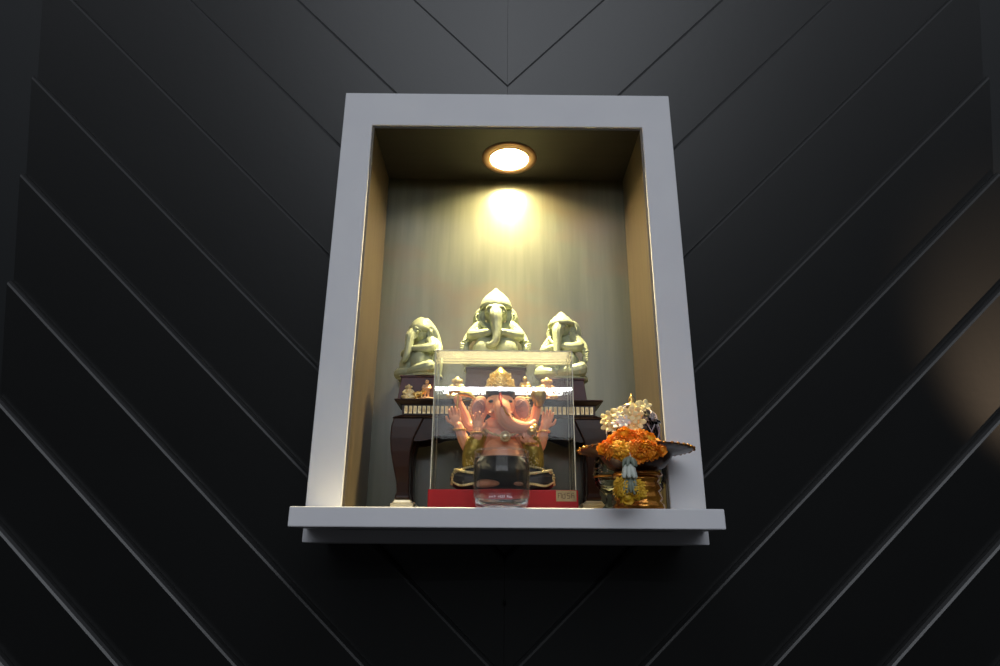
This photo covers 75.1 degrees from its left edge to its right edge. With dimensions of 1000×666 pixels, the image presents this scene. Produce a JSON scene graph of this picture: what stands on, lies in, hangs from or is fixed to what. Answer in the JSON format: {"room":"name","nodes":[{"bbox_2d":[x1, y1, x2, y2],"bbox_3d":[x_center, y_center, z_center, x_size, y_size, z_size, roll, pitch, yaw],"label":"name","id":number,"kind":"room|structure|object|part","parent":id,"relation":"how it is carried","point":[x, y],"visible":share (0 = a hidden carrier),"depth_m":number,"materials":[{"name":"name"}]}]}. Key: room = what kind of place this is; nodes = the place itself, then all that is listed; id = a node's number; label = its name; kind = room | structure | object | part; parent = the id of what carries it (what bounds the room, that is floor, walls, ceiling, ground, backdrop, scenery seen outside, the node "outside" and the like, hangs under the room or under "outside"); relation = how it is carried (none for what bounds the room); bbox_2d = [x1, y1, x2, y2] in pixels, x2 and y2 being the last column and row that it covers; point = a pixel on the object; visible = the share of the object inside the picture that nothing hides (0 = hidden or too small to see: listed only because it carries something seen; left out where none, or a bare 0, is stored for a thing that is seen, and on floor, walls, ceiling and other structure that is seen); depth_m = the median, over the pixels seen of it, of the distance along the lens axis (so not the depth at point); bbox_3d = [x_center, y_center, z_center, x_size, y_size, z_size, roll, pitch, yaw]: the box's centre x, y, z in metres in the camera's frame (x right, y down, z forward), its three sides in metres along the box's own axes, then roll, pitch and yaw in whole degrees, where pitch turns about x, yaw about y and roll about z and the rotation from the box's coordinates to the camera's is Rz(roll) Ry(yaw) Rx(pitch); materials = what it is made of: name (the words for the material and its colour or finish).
{"room":"prayer room","nodes":[
{"label":"prayer room","id":0,"kind":"room"},
{"bbox_2d":[0,0,999,665],"bbox_3d":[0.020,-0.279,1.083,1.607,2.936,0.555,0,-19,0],"label":"wall","id":1,"kind":"structure","parent":0,"point":[165,305],"depth_m":1.03,"materials":[{"name":"black paint"}]},
{"bbox_2d":[288,93,725,545],"bbox_3d":[0.010,-0.046,1.011,0.538,0.713,0.257,0,-19,0],"label":"niche","id":2,"kind":"object","parent":1,"relation":"attached to","point":[590,233],"visible":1,"depth_m":1.07,"materials":[{"name":"white paint"}]},
{"bbox_3d":[-0.210,-0.026,1.042,0.003,0.609,0.154,0,-19,0],"label":"panel","id":3,"kind":"part","parent":2,"relation":"part of","materials":[{"name":"brown wood"}]},
{"bbox_2d":[390,398,605,507],"bbox_3d":[-0.003,0.194,1.005,0.327,0.171,0.074,0,-19,0],"label":"altar table","id":4,"kind":"object","parent":2,"relation":"on","point":[411,430],"visible":0.59,"depth_m":0.99,"materials":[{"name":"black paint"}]},
{"bbox_3d":[-0.141,0.190,0.980,0.049,0.121,0.025,0,-19,0],"label":"leg","id":5,"kind":"part","parent":4,"relation":"part of","materials":[{"name":"black paint"}]},
{"bbox_2d":[401,384,414,397],"bbox_3d":[-0.141,0.090,1.006,0.022,0.024,0.012,0,-19,0],"label":"figurine","id":6,"kind":"object","parent":4,"relation":"on","point":[408,392],"visible":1,"depth_m":1.00,"materials":[{"name":"gold metal"}]},
{"bbox_3d":[-0.142,0.205,1.026,0.049,0.121,0.025,0,-19,0],"label":"leg","id":7,"kind":"part","parent":4,"relation":"part of","materials":[{"name":"black paint"}]},
{"bbox_2d":[398,375,433,397],"bbox_3d":[-0.129,0.093,1.038,0.059,0.039,0.060,0,-19,0],"label":"plinth","id":8,"kind":"object","parent":4,"relation":"on","point":[417,381],"visible":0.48,"depth_m":1.01,"materials":[{"name":"brown wood"}]},
{"bbox_2d":[394,317,442,382],"bbox_3d":[-0.132,0.026,1.058,0.082,0.113,0.079,0,-19,1],"label":"elephant statue","id":9,"kind":"object","parent":4,"relation":"on","point":[422,338],"visible":0.91,"depth_m":1.04,"materials":[{"name":"stone"}]},
{"bbox_2d":[413,388,425,398],"bbox_3d":[-0.126,0.094,1.005,0.024,0.017,0.010,0,-19,0],"label":"figurine","id":10,"kind":"object","parent":4,"relation":"on","point":[418,393],"visible":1,"depth_m":1.00,"materials":[{"name":"gold metal"}]},
{"bbox_2d":[419,380,432,398],"bbox_3d":[-0.114,0.088,1.007,0.025,0.031,0.015,0,-19,0],"label":"figurine","id":11,"kind":"object","parent":4,"relation":"on","point":[426,387],"visible":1,"depth_m":1.00,"materials":[{"name":"gold metal"}]},
{"bbox_2d":[446,377,466,398],"bbox_3d":[-0.066,0.085,1.008,0.033,0.036,0.018,0,-19,0],"label":"figurine","id":12,"kind":"object","parent":4,"relation":"on","point":[457,381],"visible":0.59,"depth_m":1.00,"materials":[{"name":"gold metal"}]},
{"bbox_2d":[460,288,530,372],"bbox_3d":[-0.009,-0.008,1.069,0.114,0.146,0.083,6,-19,-16],"label":"elephant statue","id":13,"kind":"object","parent":4,"relation":"on","point":[495,308],"visible":0.76,"depth_m":1.05,"materials":[{"name":"stone"}]},
{"bbox_2d":[465,367,526,398],"bbox_3d":[-0.006,0.088,1.040,0.100,0.053,0.060,0,-19,0],"label":"plinth","id":14,"kind":"object","parent":4,"relation":"on","point":[476,377],"visible":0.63,"depth_m":1.02,"materials":[{"name":"brown wood"}]},
{"bbox_2d":[519,377,531,398],"bbox_3d":[0.039,0.086,1.008,0.030,0.037,0.018,0,-19,0],"label":"figurine","id":15,"kind":"object","parent":4,"relation":"on","point":[524,386],"visible":0.82,"depth_m":1.00,"materials":[{"name":"gold metal"}]},
{"bbox_2d":[540,377,557,399],"bbox_3d":[0.073,0.086,1.008,0.033,0.036,0.018,0,-19,0],"label":"figurine","id":16,"kind":"object","parent":4,"relation":"on","point":[550,390],"visible":0.7,"depth_m":1.00,"materials":[{"name":"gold metal"}]},
{"bbox_2d":[534,312,588,384],"bbox_3d":[0.100,0.022,1.063,0.090,0.120,0.065,-3,-19,9],"label":"elephant statue","id":17,"kind":"object","parent":4,"relation":"on","point":[561,325],"visible":0.76,"depth_m":1.04,"materials":[{"name":"stone"}]},
{"bbox_2d":[549,378,586,399],"bbox_3d":[0.105,0.097,1.038,0.060,0.036,0.060,0,-19,0],"label":"plinth","id":18,"kind":"object","parent":4,"relation":"on","point":[579,393],"visible":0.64,"depth_m":1.01,"materials":[{"name":"brown wood"}]},
{"bbox_3d":[0.136,0.207,1.027,0.049,0.121,0.025,0,-19,0],"label":"leg","id":19,"kind":"part","parent":4,"relation":"part of","materials":[{"name":"black paint"}]},
{"bbox_3d":[0.136,0.192,0.981,0.049,0.121,0.025,0,-19,0],"label":"leg","id":20,"kind":"part","parent":4,"relation":"part of","materials":[{"name":"black paint"}]},
{"bbox_2d":[473,455,528,507],"bbox_3d":[0.002,0.190,0.839,0.074,0.074,0.075,0,-19,0],"label":"drinking glass","id":21,"kind":"object","parent":2,"relation":"on","point":[500,481],"visible":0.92,"depth_m":0.81,"materials":[{"name":"clear glass"}]},
{"bbox_3d":[0.009,0.001,1.117,0.441,0.609,0.003,0,-19,0],"label":"panel","id":22,"kind":"part","parent":2,"relation":"part of","materials":[{"name":"brown wood"}]},
{"bbox_2d":[427,350,578,507],"bbox_3d":[0.004,0.142,0.936,0.203,0.225,0.071,0,-19,0],"label":"display case","id":23,"kind":"object","parent":2,"relation":"on","point":[436,497],"visible":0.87,"depth_m":0.93,"materials":[{"name":"clear glass"}]},
{"bbox_2d":[445,366,556,489],"bbox_3d":[0.001,0.133,0.931,0.159,0.182,0.064,0,-19,0],"label":"elephant figurine","id":24,"kind":"object","parent":23,"relation":"in","point":[503,433],"visible":0.73,"depth_m":0.92,"materials":[{"name":"ceramic"}]},
{"bbox_3d":[-0.035,0.163,0.917,0.036,0.064,0.028,0,-19,0],"label":"sash","id":25,"kind":"part","parent":24,"relation":"part of","materials":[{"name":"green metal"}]},
{"bbox_3d":[0.001,0.068,0.963,0.043,0.038,0.043,0,-19,0],"label":"crown","id":26,"kind":"part","parent":24,"relation":"part of","materials":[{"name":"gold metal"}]},
{"bbox_3d":[0.044,0.164,0.917,0.036,0.064,0.028,0,-19,0],"label":"sash","id":27,"kind":"part","parent":24,"relation":"part of","materials":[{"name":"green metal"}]},
{"bbox_3d":[0.005,0.037,0.972,0.192,0.002,0.062,0,-19,0],"label":"dusty lid","id":28,"kind":"part","parent":23,"relation":"part of","materials":[{"name":"plastic"}]},
{"bbox_3d":[0.089,0.219,0.874,0.027,0.014,0.001,0,-19,0],"label":"label plate","id":29,"kind":"part","parent":23,"relation":"part of","materials":[{"name":"gold metal"}]},
{"bbox_2d":[288,506,725,531],"bbox_3d":[0.008,0.237,0.825,0.528,0.024,0.084,0,-19,0],"label":"shelf","id":30,"kind":"object","parent":2,"relation":"attached to","point":[309,518],"depth_m":0.79,"materials":[{"name":"white paint"}]},
{"bbox_3d":[0.011,-0.311,1.139,0.435,0.003,0.154,0,-19,0],"label":"panel","id":31,"kind":"part","parent":2,"relation":"part of","materials":[{"name":"brown wood"}]},
{"bbox_2d":[482,142,536,173],"bbox_3d":[0.017,-0.314,1.147,0.097,0.022,0.097,0,-19,0],"label":"recessed light","id":32,"kind":"object","parent":2,"relation":"attached to","point":[505,157],"visible":0.92,"depth_m":1.16,"materials":[{"name":"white metal"}]},
{"bbox_3d":[0.008,0.275,0.940,0.441,0.024,0.158,0,-19,0],"label":"floor panel","id":33,"kind":"part","parent":2,"relation":"part of","materials":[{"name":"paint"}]},
{"bbox_2d":[593,457,614,507],"bbox_3d":[0.146,0.202,0.870,0.043,0.072,0.043,0,-19,0],"label":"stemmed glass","id":34,"kind":"object","parent":2,"relation":"on","point":[605,490],"visible":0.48,"depth_m":0.87,"materials":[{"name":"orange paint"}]},
{"bbox_2d":[577,440,695,508],"bbox_3d":[0.176,0.187,0.833,0.150,0.077,0.151,0,-19,0],"label":"tray","id":35,"kind":"object","parent":2,"relation":"on","point":[648,472],"visible":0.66,"depth_m":0.81,"materials":[{"name":"paint"}]},
{"bbox_2d":[596,426,667,505],"bbox_3d":[0.158,0.156,0.769,0.085,0.096,0.049,0,-19,0],"label":"marigold garland","id":36,"kind":"object","parent":35,"relation":"on","point":[638,450],"visible":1,"depth_m":0.76,"materials":[{"name":"orange plant"}]},
{"bbox_2d":[606,394,660,439],"bbox_3d":[0.177,0.129,0.865,0.074,0.100,0.074,0,-19,0],"label":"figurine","id":37,"kind":"object","parent":35,"relation":"on","point":[652,424],"visible":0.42,"depth_m":0.86,"materials":[{"name":"black"}]},
{"bbox_2d":[600,399,651,432],"bbox_3d":[0.166,0.111,0.843,0.068,0.054,0.036,0,-19,0],"label":"flower garland","id":38,"kind":"object","parent":37,"relation":"on","point":[620,417],"visible":0.94,"depth_m":0.83,"materials":[{"name":"white plant"}]},
{"bbox_3d":[0.177,0.111,0.871,0.074,0.026,0.074,0,-19,0],"label":"lid","id":39,"kind":"part","parent":37,"relation":"part of","materials":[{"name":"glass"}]},
{"bbox_3d":[0.176,0.167,0.840,0.148,0.033,0.148,0,-19,0],"label":"dish","id":40,"kind":"part","parent":35,"relation":"part of","materials":[{"name":"paint"}]},
{"bbox_3d":[0.229,-0.022,1.044,0.003,0.609,0.154,0,-19,0],"label":"panel","id":41,"kind":"part","parent":2,"relation":"part of","materials":[{"name":"brown wood"}]},
{"bbox_2d":[660,468,665,491],"bbox_3d":[0.209,0.208,0.893,0.041,0.076,0.041,-5,-19,17],"label":"stemmed glass","id":42,"kind":"object","parent":2,"relation":"on","point":[662,483],"visible":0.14,"depth_m":0.89,"materials":[{"name":"clear glass"}]}
]}

